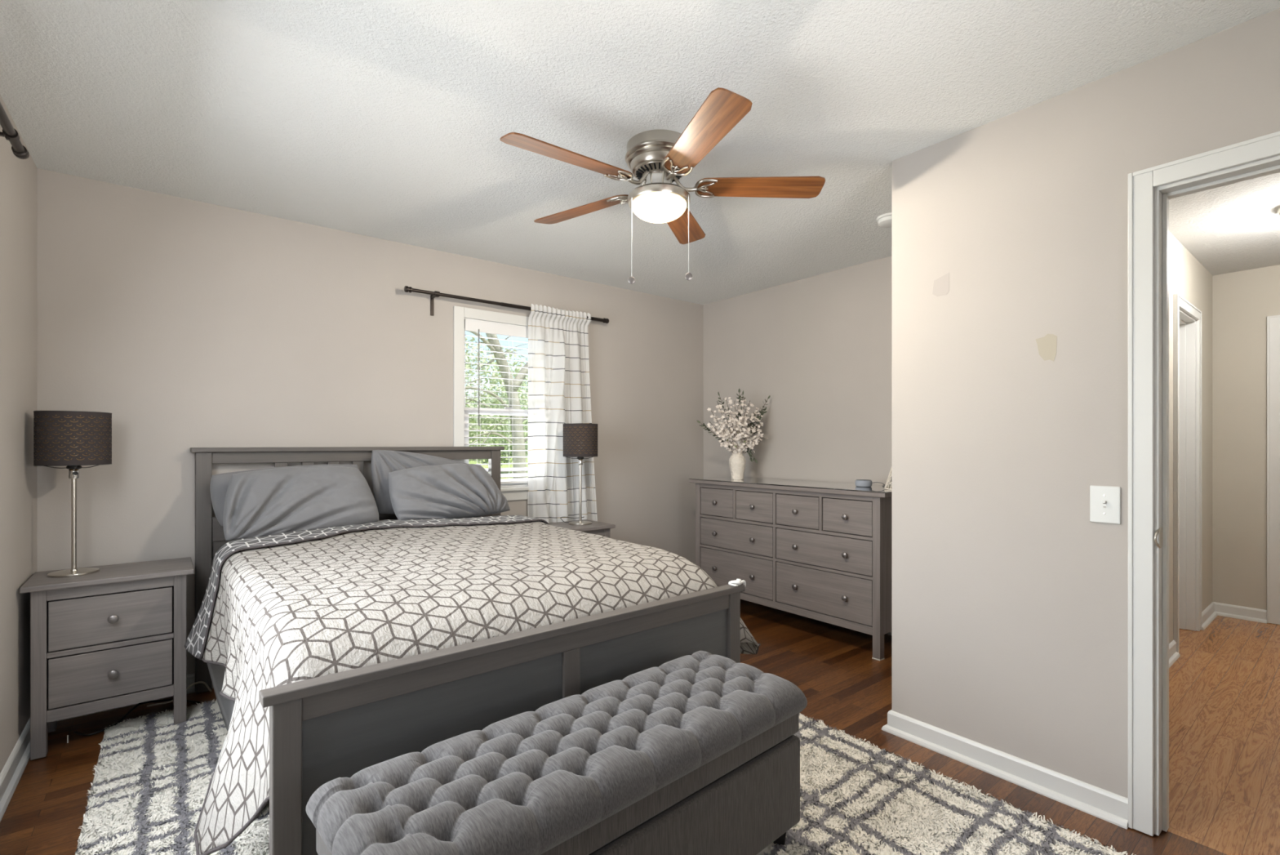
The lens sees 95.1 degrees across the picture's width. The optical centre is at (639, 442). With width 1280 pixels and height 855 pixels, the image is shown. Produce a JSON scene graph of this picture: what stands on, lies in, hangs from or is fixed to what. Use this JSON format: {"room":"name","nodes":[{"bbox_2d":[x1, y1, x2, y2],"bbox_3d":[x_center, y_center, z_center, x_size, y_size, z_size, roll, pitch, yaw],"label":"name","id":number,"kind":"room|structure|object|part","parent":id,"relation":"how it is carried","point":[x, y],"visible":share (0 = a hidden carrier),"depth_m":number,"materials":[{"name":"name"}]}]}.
{"room":"bedroom","nodes":[
{"label":"bedroom","id":0,"kind":"room"},
{"bbox_2d":[0,94,37,773],"bbox_3d":[-1.286,0.011,0.761,0.120,2.440,4.532,0,0,-38],"label":"wall","id":1,"kind":"structure","parent":0,"point":[18,176],"depth_m":2.25,"materials":[{"name":"beige paint"}]},
{"bbox_2d":[0,102,29,159],"bbox_3d":[-1.527,-0.887,1.239,0.108,0.136,1.620,0,0,-38],"label":"curtain rod","id":2,"kind":"object","parent":1,"relation":"attached to","point":[9,132],"visible":1,"depth_m":1.76,"materials":[{"name":"brown metal"}]},
{"bbox_3d":[-1.942,-0.883,1.746,0.090,0.128,0.020,0,0,-38],"label":"bracket arm","id":3,"kind":"part","parent":2,"relation":"part of","materials":[{"name":"brown metal"}]},
{"bbox_2d":[0,717,30,822],"bbox_3d":[-1.265,1.188,0.854,0.030,0.086,4.412,0,0,-38],"label":"baseboard","id":4,"kind":"structure","parent":1,"relation":"attached to","point":[11,772],"depth_m":2.13,"materials":[{"name":"white paint"}]},
{"bbox_2d":[37,168,703,674],"bbox_3d":[-1.085,0.011,3.893,4.335,2.440,0.120,0,0,-38],"label":"wall","id":5,"kind":"structure","parent":0,"point":[188,322],"depth_m":3.08,"materials":[{"name":"beige paint"}]},
{"bbox_2d":[57,672,213,720],"bbox_3d":[-1.038,1.188,3.834,4.095,0.086,0.030,0,0,-38],"label":"baseboard","id":6,"kind":"structure","parent":5,"relation":"attached to","point":[191,677],"depth_m":2.89,"materials":[{"name":"white paint"}]},
{"bbox_2d":[404,285,608,323],"bbox_3d":[-0.837,-0.862,3.944,1.470,0.136,0.108,0,0,-38],"label":"curtain rod","id":7,"kind":"object","parent":5,"relation":"attached to","point":[406,289],"visible":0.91,"depth_m":3.67,"materials":[{"name":"brown metal"}]},
{"bbox_3d":[-1.270,-0.858,3.612,0.020,0.128,0.090,0,0,-38],"label":"bracket arm","id":8,"kind":"part","parent":7,"relation":"part of","materials":[{"name":"brown metal"}]},
{"bbox_3d":[-1.022,-0.912,3.751,0.881,0.021,0.021,0,0,-38],"label":"rod","id":9,"kind":"part","parent":7,"relation":"part of","materials":[{"name":"brown metal"}]},
{"bbox_2d":[527,303,597,523],"bbox_3d":[-0.538,0.033,4.157,0.564,1.956,0.104,0,0,-38],"label":"curtain","id":10,"kind":"object","parent":7,"relation":"hanging from","point":[559,383],"visible":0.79,"depth_m":4.12,"materials":[{"name":"white fabric"}]},
{"bbox_2d":[453,305,568,500],"bbox_3d":[-0.892,-0.242,4.021,0.854,1.263,0.160,0,0,-38],"label":"window","id":11,"kind":"structure","parent":5,"relation":"in","point":[460,313],"depth_m":3.80,"materials":[{"name":"white paint"}]},
{"bbox_3d":[-0.861,-0.285,3.982,0.830,1.177,0.018,0,0,-38],"label":"casing","id":12,"kind":"part","parent":11,"relation":"part of","materials":[{"name":"white paint"}]},
{"bbox_3d":[-0.928,-0.498,4.066,0.682,0.604,0.025,0,0,-38],"label":"sash","id":13,"kind":"part","parent":11,"relation":"part of","materials":[{"name":"white plastic"}]},
{"bbox_2d":[464,319,528,484],"bbox_3d":[-0.879,-0.262,4.005,0.678,1.075,0.076,0,0,-38],"label":"window blind","id":14,"kind":"object","parent":11,"relation":"attached to","point":[478,326],"visible":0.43,"depth_m":3.94,"materials":[{"name":"white plastic"}]},
{"bbox_3d":[-0.886,-0.241,4.013,0.466,1.005,0.054,0,0,-38],"label":"ladder cord","id":15,"kind":"part","parent":14,"relation":"part of","materials":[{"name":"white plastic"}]},
{"bbox_3d":[-0.886,0.268,4.013,0.674,0.017,0.048,0,0,-38],"label":"rail","id":16,"kind":"part","parent":14,"relation":"part of","materials":[{"name":"white plastic"}]},
{"bbox_3d":[-0.904,-0.251,4.037,0.708,1.123,0.120,0,0,-38],"label":"frame","id":17,"kind":"part","parent":11,"relation":"part of","materials":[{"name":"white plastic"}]},
{"bbox_3d":[-0.912,0.027,4.046,0.682,0.524,0.025,0,0,-38],"label":"sash","id":18,"kind":"part","parent":11,"relation":"part of","materials":[{"name":"white plastic"}]},
{"bbox_2d":[0,0,1279,304],"bbox_3d":[1.202,-1.234,2.817,6.575,0.050,4.652,0,0,-38],"label":"ceiling","id":19,"kind":"structure","parent":0,"point":[384,119],"depth_m":2.09,"materials":[{"name":"white paint"}]},
{"bbox_2d":[499,87,825,284],"bbox_3d":[0.039,-0.920,2.361,1.246,0.576,1.293,0,0,-38],"label":"ceiling fan","id":20,"kind":"object","parent":19,"relation":"hanging from","point":[658,158],"visible":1,"depth_m":2.29,"materials":[{"name":"brown wood"}]},
{"bbox_3d":[-0.249,-1.044,2.143,0.523,0.006,0.138,0,12,-36],"label":"blade","id":21,"kind":"part","parent":20,"relation":"part of","materials":[{"name":"brown wood"}]},
{"bbox_3d":[-0.254,-1.044,2.621,0.523,0.006,0.138,0,12,35],"label":"blade","id":22,"kind":"part","parent":20,"relation":"part of","materials":[{"name":"brown wood"}]},
{"bbox_3d":[-0.033,-0.647,2.325,0.029,0.029,0.008,0,0,0],"label":"pull knob","id":23,"kind":"part","parent":20,"relation":"part of","materials":[{"name":"grey metal"}]},
{"bbox_3d":[0.077,-0.940,2.385,0.224,0.060,0.224,0,0,-38],"label":"lamp shade","id":24,"kind":"part","parent":20,"relation":"part of","materials":[{"name":"white glass"}]},
{"bbox_3d":[0.200,-1.044,2.772,0.138,0.006,0.523,-13,-4,17],"label":"blade","id":25,"kind":"part","parent":20,"relation":"part of","materials":[{"name":"brown wood"}]},
{"bbox_3d":[0.190,-0.833,2.326,0.011,0.318,0.003,0,0,27],"label":"pull chain","id":26,"kind":"part","parent":20,"relation":"part of","materials":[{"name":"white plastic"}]},
{"bbox_3d":[0.193,-0.662,2.325,0.029,0.029,0.008,0,0,0],"label":"pull knob","id":27,"kind":"part","parent":20,"relation":"part of","materials":[{"name":"grey metal"}]},
{"bbox_3d":[0.206,-1.044,1.999,0.138,0.006,0.523,13,-4,-18],"label":"blade","id":28,"kind":"part","parent":20,"relation":"part of","materials":[{"name":"brown wood"}]},
{"bbox_3d":[0.484,-1.044,2.388,0.523,0.006,0.138,0,-12,-1],"label":"blade","id":29,"kind":"part","parent":20,"relation":"part of","materials":[{"name":"brown wood"}]},
{"bbox_2d":[876,212,892,227],"bbox_3d":[1.341,-1.189,3.130,0.140,0.040,0.140,0,0,-38],"label":"smoke detector","id":30,"kind":"object","parent":19,"relation":"attached to","point":[884,220],"visible":0.49,"depth_m":3.10,"materials":[{"name":"white plastic"}]},
{"bbox_2d":[0,599,1279,854],"bbox_3d":[1.202,1.256,2.817,6.575,0.050,4.652,0,0,-38],"label":"floor","id":31,"kind":"structure","parent":0,"point":[833,666],"depth_m":2.42,"materials":[{"name":"brown wood"}]},
{"bbox_2d":[19,556,194,759],"bbox_3d":[-2.267,0.889,2.529,0.530,0.676,0.358,0,0,-39],"label":"nightstand","id":32,"kind":"object","parent":31,"relation":"on","point":[114,636],"visible":0.98,"depth_m":2.41,"materials":[{"name":"grey wood"}]},
{"bbox_3d":[-2.353,0.900,2.291,0.044,0.654,0.044,0,0,-39],"label":"leg","id":33,"kind":"part","parent":32,"relation":"part of","materials":[{"name":"grey wood"}]},
{"bbox_3d":[-2.519,0.900,2.494,0.044,0.654,0.044,0,0,-39],"label":"leg","id":34,"kind":"part","parent":32,"relation":"part of","materials":[{"name":"grey wood"}]},
{"bbox_2d":[33,410,111,577],"bbox_3d":[-2.393,0.210,2.473,0.240,0.681,0.240,0,0,32],"label":"table lamp","id":35,"kind":"object","parent":32,"relation":"on","point":[73,439],"visible":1,"depth_m":2.40,"materials":[{"name":"black fabric"}]},
{"bbox_3d":[-2.393,-0.019,2.473,0.237,0.220,0.237,0,0,32],"label":"lamp shade","id":36,"kind":"part","parent":35,"relation":"part of","materials":[{"name":"grey fabric"}]},
{"bbox_2d":[68,469,79,478],"bbox_3d":[-2.386,0.128,2.464,0.033,0.041,0.055,0,0,-38],"label":"socket","id":37,"kind":"object","parent":35,"relation":"attached to","point":[73,473],"depth_m":2.46,"materials":[{"name":"silver metal"}]},
{"bbox_3d":[-2.179,1.073,2.421,0.390,0.045,0.019,0,0,-39],"label":"rail","id":38,"kind":"part","parent":32,"relation":"part of","materials":[{"name":"grey wood"}]},
{"bbox_3d":[-2.179,0.835,2.421,0.390,0.020,0.019,0,0,-39],"label":"rail","id":39,"kind":"part","parent":32,"relation":"part of","materials":[{"name":"grey wood"}]},
{"bbox_3d":[-2.179,0.596,2.421,0.390,0.046,0.019,0,0,-39],"label":"rail","id":40,"kind":"part","parent":32,"relation":"part of","materials":[{"name":"grey wood"}]},
{"bbox_3d":[-2.180,0.949,2.423,0.380,0.195,0.018,0,0,-39],"label":"drawer","id":41,"kind":"part","parent":32,"relation":"part of","materials":[{"name":"grey wood"}]},
{"bbox_3d":[-2.180,0.723,2.423,0.380,0.195,0.018,0,0,-39],"label":"drawer","id":42,"kind":"part","parent":32,"relation":"part of","materials":[{"name":"grey wood"}]},
{"bbox_3d":[-2.164,0.722,2.403,0.035,0.035,0.032,0,0,-39],"label":"knob","id":43,"kind":"part","parent":32,"relation":"part of","materials":[{"name":"grey metal"}]},
{"bbox_3d":[-2.164,0.948,2.403,0.035,0.035,0.032,0,0,-39],"label":"knob","id":44,"kind":"part","parent":32,"relation":"part of","materials":[{"name":"grey metal"}]},
{"bbox_3d":[-2.017,0.900,2.566,0.044,0.654,0.044,0,0,-39],"label":"leg","id":45,"kind":"part","parent":32,"relation":"part of","materials":[{"name":"grey wood"}]},
{"bbox_2d":[73,698,199,735],"bbox_3d":[-2.251,1.200,2.627,0.133,0.056,0.422,0,0,39],"label":"cord","id":46,"kind":"object","parent":31,"relation":"on","point":[165,700],"visible":0.88,"depth_m":2.59,"materials":[{"name":"black plastic"}]},
{"bbox_2d":[146,680,212,706],"bbox_3d":[-2.180,1.183,2.775,0.245,0.084,0.070,0,0,-38],"label":"power cord","id":47,"kind":"object","parent":31,"relation":"on","point":[199,682],"visible":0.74,"depth_m":2.77,"materials":[{"name":"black plastic"}]},
{"bbox_2d":[75,699,1133,854],"bbox_3d":[-0.286,1.222,1.952,2.471,0.016,3.475,0,0,-38],"label":"rug","id":48,"kind":"object","parent":31,"relation":"on","point":[153,774],"visible":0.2,"depth_m":1.97,"materials":[{"name":"beige carpet"}]},
{"bbox_2d":[190,446,745,854],"bbox_3d":[-0.894,0.625,2.614,1.736,1.206,2.099,0,0,-38],"label":"bed","id":49,"kind":"object","parent":48,"relation":"on","point":[326,728],"visible":0.5,"depth_m":1.68,"materials":[{"name":"grey wood"}]},
{"bbox_3d":[-2.167,0.636,2.903,0.067,1.183,0.049,0,0,-38],"label":"headboard post","id":50,"kind":"part","parent":49,"relation":"part of","materials":[{"name":"grey wood"}]},
{"bbox_2d":[207,662,234,731],"bbox_3d":[-1.628,0.911,2.315,0.080,0.600,1.153,0,0,-40],"label":"bed skirt","id":51,"kind":"object","parent":49,"relation":"attached to","point":[216,672],"visible":0.07,"depth_m":2.50,"materials":[{"name":"grey fabric"}]},
{"bbox_3d":[-1.564,0.736,3.383,1.476,0.490,0.014,0,0,-38],"label":"headboard panel","id":52,"kind":"part","parent":49,"relation":"part of","materials":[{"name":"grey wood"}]},
{"bbox_3d":[-0.826,0.911,1.364,0.062,0.632,0.041,0,0,-38],"label":"footboard post","id":53,"kind":"part","parent":49,"relation":"part of","materials":[{"name":"grey wood"}]},
{"bbox_3d":[-1.563,0.431,3.382,1.477,0.120,0.028,0,0,-38],"label":"headboard rail","id":54,"kind":"part","parent":49,"relation":"part of","materials":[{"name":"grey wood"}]},
{"bbox_3d":[-1.563,0.074,3.382,1.477,0.058,0.028,0,0,-38],"label":"headboard rail","id":55,"kind":"part","parent":49,"relation":"part of","materials":[{"name":"grey wood"}]},
{"bbox_3d":[-0.527,0.837,1.614,0.720,0.368,0.014,0,0,-39],"label":"footboard panel","id":56,"kind":"part","parent":49,"relation":"part of","materials":[{"name":"grey wood"}]},
{"bbox_3d":[-0.960,0.636,3.862,0.067,1.183,0.048,0,0,-38],"label":"headboard post","id":57,"kind":"part","parent":49,"relation":"part of","materials":[{"name":"grey wood"}]},
{"bbox_3d":[-0.230,0.624,1.853,1.483,0.058,0.030,0,0,-39],"label":"footboard rail","id":58,"kind":"part","parent":49,"relation":"part of","materials":[{"name":"grey wood"}]},
{"bbox_3d":[0.069,0.837,2.103,0.702,0.368,0.014,0,0,-39],"label":"footboard panel","id":59,"kind":"part","parent":49,"relation":"part of","materials":[{"name":"grey wood"}]},
{"bbox_3d":[0.367,0.911,2.342,0.062,0.632,0.040,0,0,-38],"label":"footboard post","id":60,"kind":"part","parent":49,"relation":"part of","materials":[{"name":"grey wood"}]},
{"bbox_2d":[728,578,746,586],"bbox_3d":[0.385,0.575,2.353,0.056,0.050,0.101,0,0,31],"label":"scrap","id":61,"kind":"object","parent":49,"relation":"on","point":[735,583],"visible":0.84,"depth_m":2.33,"materials":[{"name":"white"}]},
{"bbox_3d":[-0.925,0.656,2.668,1.551,0.310,1.800,0,0,-39],"label":"mattress","id":62,"kind":"object","parent":49,"relation":"on","visible":0},
{"bbox_2d":[209,464,359,525],"bbox_3d":[-1.794,0.262,3.014,0.677,0.295,0.142,0,0,-38],"label":"pillow","id":63,"kind":"object","parent":62,"relation":"on","point":[220,482],"visible":0.11,"depth_m":2.81,"materials":[{"name":"grey fabric"}]},
{"bbox_2d":[371,449,466,514],"bbox_3d":[-1.255,0.227,3.462,0.619,0.375,0.131,0,0,-38],"label":"pillow","id":64,"kind":"object","parent":62,"relation":"on","point":[384,462],"visible":0.29,"depth_m":3.31,"materials":[{"name":"grey fabric"}]},
{"bbox_2d":[184,515,760,854],"bbox_3d":[-0.767,0.734,2.576,1.973,0.633,1.786,0,0,-38],"label":"quilt","id":65,"kind":"object","parent":62,"relation":"on","point":[278,609],"visible":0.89,"depth_m":1.97,"materials":[{"name":"white fabric"}]},
{"bbox_2d":[222,466,378,540],"bbox_3d":[-1.671,0.288,2.923,0.688,0.340,0.226,0,0,-44],"label":"pillow","id":66,"kind":"object","parent":65,"relation":"on","point":[270,501],"visible":0.96,"depth_m":2.84,"materials":[{"name":"grey fabric"}]},
{"bbox_2d":[388,463,510,519],"bbox_3d":[-1.095,0.282,3.420,0.703,0.322,0.220,0,0,-38],"label":"pillow","id":67,"kind":"object","parent":65,"relation":"on","point":[446,491],"visible":0.98,"depth_m":3.33,"materials":[{"name":"grey fabric"}]},
{"bbox_2d":[306,650,807,854],"bbox_3d":[-0.106,0.973,1.528,1.272,0.507,0.446,0,0,-42],"label":"storage bench","id":68,"kind":"object","parent":48,"relation":"on","point":[699,753],"visible":1,"depth_m":1.40,"materials":[{"name":"grey fabric"}]},
{"bbox_3d":[-0.106,0.846,1.528,1.238,0.079,0.408,0,0,-42],"label":"lid frame","id":69,"kind":"part","parent":68,"relation":"part of","materials":[{"name":"grey fabric"}]},
{"bbox_3d":[0.424,1.193,1.794,0.045,0.068,0.045,0,0,3],"label":"leg","id":70,"kind":"part","parent":68,"relation":"part of","materials":[{"name":"black wood"}]},
{"bbox_2d":[548,519,615,537],"bbox_3d":[-0.481,0.889,3.924,0.530,0.676,0.358,0,0,-38],"label":"nightstand","id":71,"kind":"object","parent":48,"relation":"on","point":[601,528],"visible":0.12,"depth_m":3.92,"materials":[{"name":"grey wood"}]},
{"bbox_2d":[560,516,583,522],"bbox_3d":[-0.463,0.524,4.084,0.038,0.039,0.270,0,0,32],"label":"lamp cord","id":72,"kind":"object","parent":71,"relation":"on","point":[561,517],"visible":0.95,"depth_m":4.03,"materials":[{"name":"black plastic"}]},
{"bbox_2d":[562,422,598,524],"bbox_3d":[-0.407,0.210,4.001,0.240,0.681,0.240,0,0,-9],"label":"table lamp","id":73,"kind":"object","parent":71,"relation":"on","point":[584,436],"visible":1,"depth_m":3.91,"materials":[{"name":"black fabric"}]},
{"bbox_2d":[577,458,582,464],"bbox_3d":[-0.407,0.128,4.001,0.033,0.041,0.033,0,0,-1],"label":"socket","id":74,"kind":"object","parent":73,"relation":"attached to","point":[580,460],"depth_m":3.99,"materials":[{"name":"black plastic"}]},
{"bbox_3d":[-0.407,-0.019,4.001,0.237,0.220,0.237,0,0,-8],"label":"lamp shade","id":75,"kind":"part","parent":73,"relation":"part of","materials":[{"name":"grey fabric"}]},
{"bbox_3d":[-0.395,0.596,3.815,0.390,0.046,0.019,0,0,-38],"label":"rail","id":76,"kind":"part","parent":71,"relation":"part of","materials":[{"name":"grey wood"}]},
{"bbox_3d":[-0.231,0.900,3.957,0.044,0.654,0.044,0,0,-38],"label":"leg","id":77,"kind":"part","parent":71,"relation":"part of","materials":[{"name":"grey wood"}]},
{"bbox_2d":[689,479,892,660],"bbox_3d":[1.072,0.755,4.041,0.522,0.952,1.587,0,0,-38],"label":"dresser","id":78,"kind":"object","parent":31,"relation":"on","point":[824,555],"visible":0.88,"depth_m":3.71,"materials":[{"name":"grey wood"}]},
{"bbox_3d":[0.457,0.765,4.475,0.047,0.920,0.047,0,0,-38],"label":"leg","id":79,"kind":"part","parent":78,"relation":"part of","materials":[{"name":"grey wood"}]},
{"bbox_3d":[0.570,0.437,4.320,0.018,0.198,0.326,0,0,-38],"label":"drawer","id":80,"kind":"part","parent":78,"relation":"part of","materials":[{"name":"grey wood"}]},
{"bbox_3d":[0.681,0.919,4.181,0.018,0.261,0.682,0,0,-38],"label":"drawer","id":81,"kind":"part","parent":78,"relation":"part of","materials":[{"name":"grey wood"}]},
{"bbox_3d":[0.681,0.663,4.181,0.018,0.199,0.682,0,0,-38],"label":"drawer","id":82,"kind":"part","parent":78,"relation":"part of","materials":[{"name":"grey wood"}]},
{"bbox_3d":[0.791,0.437,4.041,0.018,0.198,0.326,0,0,-38],"label":"drawer","id":83,"kind":"part","parent":78,"relation":"part of","materials":[{"name":"grey wood"}]},
{"bbox_3d":[0.900,0.776,3.900,0.019,0.016,1.404,0,0,-38],"label":"rail","id":84,"kind":"part","parent":78,"relation":"part of","materials":[{"name":"grey wood"}]},
{"bbox_3d":[0.900,0.550,3.900,0.019,0.018,1.404,0,0,-38],"label":"rail","id":85,"kind":"part","parent":78,"relation":"part of","materials":[{"name":"grey wood"}]},
{"bbox_3d":[0.900,0.319,3.900,0.019,0.028,1.404,0,0,-38],"label":"rail","id":86,"kind":"part","parent":78,"relation":"part of","materials":[{"name":"grey wood"}]},
{"bbox_2d":[688,475,892,493],"bbox_3d":[1.073,0.276,4.042,0.513,0.006,1.590,0,0,-38],"label":"dresser top","id":87,"kind":"object","parent":78,"relation":"on","point":[779,482],"visible":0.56,"depth_m":3.92,"materials":[{"name":"grey wood"}]},
{"bbox_2d":[728,452,746,479],"bbox_3d":[0.732,0.172,4.397,0.127,0.200,0.127,0,0,-38],"label":"vase","id":88,"kind":"object","parent":87,"relation":"on","point":[737,462],"visible":0.96,"depth_m":4.35,"materials":[{"name":"beige ceramic"}]},
{"bbox_2d":[697,388,770,462],"bbox_3d":[0.726,-0.115,4.368,0.564,0.605,0.268,0,0,-16],"label":"flower bouquet","id":89,"kind":"object","parent":88,"relation":"in","point":[740,441],"visible":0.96,"depth_m":4.36,"materials":[{"name":"white plant"}]},
{"bbox_2d":[855,479,871,487],"bbox_3d":[1.398,0.251,3.659,0.099,0.042,0.099,0,0,-38],"label":"smart speaker","id":90,"kind":"object","parent":87,"relation":"on","point":[859,482],"visible":1,"depth_m":3.62},
{"bbox_2d":[884,466,892,489],"bbox_3d":[1.522,0.162,3.436,0.162,0.219,0.162,0,0,-38],"label":"ornament","id":91,"kind":"object","parent":87,"relation":"on","point":[886,486],"visible":0.19,"depth_m":3.44,"materials":[{"name":"beige ceramic"}]},
{"bbox_3d":[0.993,0.919,3.747,0.032,0.035,0.035,0,0,-38],"label":"knob","id":92,"kind":"part","parent":78,"relation":"part of","materials":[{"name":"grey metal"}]},
{"bbox_3d":[0.993,0.663,3.747,0.032,0.035,0.035,0,0,-38],"label":"knob","id":93,"kind":"part","parent":78,"relation":"part of","materials":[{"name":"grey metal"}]},
{"bbox_3d":[0.993,0.437,3.747,0.032,0.035,0.035,0,0,-38],"label":"knob","id":94,"kind":"part","parent":78,"relation":"part of","materials":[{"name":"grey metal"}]},
{"bbox_3d":[0.900,1.077,3.900,0.019,0.045,1.404,0,0,-38],"label":"rail","id":95,"kind":"part","parent":78,"relation":"part of","materials":[{"name":"grey wood"}]},
{"bbox_3d":[1.013,0.437,3.763,0.018,0.198,0.326,0,0,-38],"label":"drawer","id":96,"kind":"part","parent":78,"relation":"part of","materials":[{"name":"grey wood"}]},
{"bbox_3d":[1.124,0.919,3.623,0.018,0.261,0.682,0,0,-38],"label":"drawer","id":97,"kind":"part","parent":78,"relation":"part of","materials":[{"name":"grey wood"}]},
{"bbox_3d":[1.124,0.663,3.623,0.018,0.199,0.682,0,0,-38],"label":"drawer","id":98,"kind":"part","parent":78,"relation":"part of","materials":[{"name":"grey wood"}]},
{"bbox_3d":[1.215,0.919,3.468,0.032,0.035,0.035,0,0,-38],"label":"knob","id":99,"kind":"part","parent":78,"relation":"part of","materials":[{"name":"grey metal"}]},
{"bbox_3d":[1.215,0.663,3.468,0.032,0.035,0.035,0,0,-38],"label":"knob","id":100,"kind":"part","parent":78,"relation":"part of","materials":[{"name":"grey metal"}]},
{"bbox_3d":[1.215,0.437,3.468,0.032,0.035,0.035,0,0,-38],"label":"knob","id":101,"kind":"part","parent":78,"relation":"part of","materials":[{"name":"grey metal"}]},
{"bbox_3d":[1.235,0.437,3.484,0.018,0.198,0.326,0,0,-38],"label":"drawer","id":102,"kind":"part","parent":78,"relation":"part of","materials":[{"name":"grey wood"}]},
{"bbox_3d":[1.361,0.765,3.339,0.047,0.920,0.047,0,0,-38],"label":"leg","id":103,"kind":"part","parent":78,"relation":"part of","materials":[{"name":"grey wood"}]},
{"bbox_3d":[1.528,0.703,3.473,0.381,0.796,0.016,0,0,-38],"label":"panel","id":104,"kind":"part","parent":78,"relation":"part of","materials":[{"name":"grey wood"}]},
{"bbox_2d":[703,255,892,484],"bbox_3d":[1.375,0.011,4.187,0.120,2.440,2.482,0,0,-38],"label":"wall","id":105,"kind":"structure","parent":0,"point":[820,346],"depth_m":4.27,"materials":[{"name":"beige paint"}]},
{"bbox_2d":[892,8,1279,798],"bbox_3d":[1.796,0.011,1.697,0.116,2.440,2.160,0,0,-38],"label":"wall","id":106,"kind":"structure","parent":0,"point":[1010,233],"depth_m":2.10,"materials":[{"name":"beige paint"}]},
{"bbox_2d":[881,710,1128,829],"bbox_3d":[1.306,1.188,2.197,0.030,0.086,0.827,0,0,-38],"label":"baseboard","id":107,"kind":"structure","parent":106,"relation":"attached to","point":[1108,806],"depth_m":2.12,"materials":[{"name":"white paint"}]},
{"bbox_2d":[1089,484,1120,524],"bbox_3d":[1.529,0.203,1.926,0.018,0.122,0.081,0,0,-38],"label":"light switch","id":108,"kind":"object","parent":106,"relation":"attached to","point":[1104,500],"visible":1,"depth_m":1.93,"materials":[{"name":"white plastic"}]},
{"bbox_2d":[1128,130,1279,835],"bbox_3d":[1.899,0.183,1.550,0.136,2.089,0.924,0,0,-38],"label":"trim","id":109,"kind":"structure","parent":106,"relation":"attached to","point":[1150,189],"depth_m":1.85,"materials":[{"name":"white paint"}]},
{"bbox_3d":[1.638,0.297,1.839,0.040,0.064,0.003,0,0,-38],"label":"plate","id":110,"kind":"part","parent":109,"relation":"part of","materials":[{"name":"silver metal"}]},
{"bbox_2d":[1168,231,1212,643],"bbox_3d":[2.788,0.011,3.227,3.342,2.440,0.115,0,0,-38],"label":"wall","id":111,"kind":"structure","parent":0,"point":[1188,278],"depth_m":3.97,"materials":[{"name":"beige paint"}]},
{"bbox_2d":[1173,293,1201,653],"bbox_3d":[3.364,0.181,3.671,0.749,2.094,0.136,0,0,-38],"label":"trim","id":112,"kind":"structure","parent":111,"relation":"attached to","point":[1187,318],"depth_m":3.83,"materials":[{"name":"white paint"}]},
{"bbox_2d":[1168,601,1217,667],"bbox_3d":[2.836,1.188,3.172,3.337,0.086,0.030,0,0,-38],"label":"baseboard","id":113,"kind":"structure","parent":111,"relation":"attached to","point":[1208,615],"depth_m":3.92,"materials":[{"name":"white paint"}]},
{"bbox_2d":[1212,264,1279,609],"bbox_3d":[4.410,0.011,3.968,0.120,2.440,1.820,0,0,-38],"label":"wall","id":114,"kind":"structure","parent":0,"point":[1242,301],"depth_m":4.11,"materials":[{"name":"beige paint"}]},
{"bbox_2d":[1213,601,1266,623],"bbox_3d":[4.204,1.188,4.107,0.030,0.086,0.270,0,0,-38],"label":"baseboard","id":115,"kind":"structure","parent":114,"relation":"attached to","point":[1246,613],"depth_m":4.10,"materials":[{"name":"white paint"}]},
{"bbox_2d":[1266,315,1279,624],"bbox_3d":[4.625,0.181,3.682,0.141,2.094,0.919,0,0,-38],"label":"door","id":116,"kind":"structure","parent":114,"relation":"attached to","point":[1273,322],"depth_m":3.98,"materials":[{"name":"white paint"}]},
{"label":"outside","id":117,"kind":"structure","parent":0,"visible":0},
{"bbox_2d":[468,454,528,479],"bbox_3d":[-14.426,1.816,42.232,90.000,0.070,75.938,0,0,-39],"label":"lawn","id":118,"kind":"structure","parent":117,"point":[486,466],"depth_m":45.82,"materials":[{"name":"green plant"}]},
{"bbox_2d":[465,336,528,461],"bbox_3d":[-6.271,-0.825,18.025,7.753,5.314,4.102,0,0,-38],"label":"tree","id":119,"kind":"object","parent":118,"relation":"on","point":[468,358],"visible":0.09,"depth_m":18.35,"materials":[{"name":"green plant"}]},
{"bbox_2d":[465,330,528,478],"bbox_3d":[-1.874,-1.198,10.779,5.397,6.063,0.611,0,0,-38],"label":"tree","id":120,"kind":"object","parent":118,"relation":"on","point":[493,341],"visible":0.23,"depth_m":10.42,"materials":[{"name":"grey plant"}]},
{"bbox_2d":[466,367,528,466],"bbox_3d":[-5.770,-1.420,33.695,12.197,6.503,6.375,0,0,-38],"label":"tree","id":121,"kind":"object","parent":118,"relation":"on","point":[509,453],"visible":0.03,"depth_m":31.25,"materials":[{"name":"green plant"}]}
]}

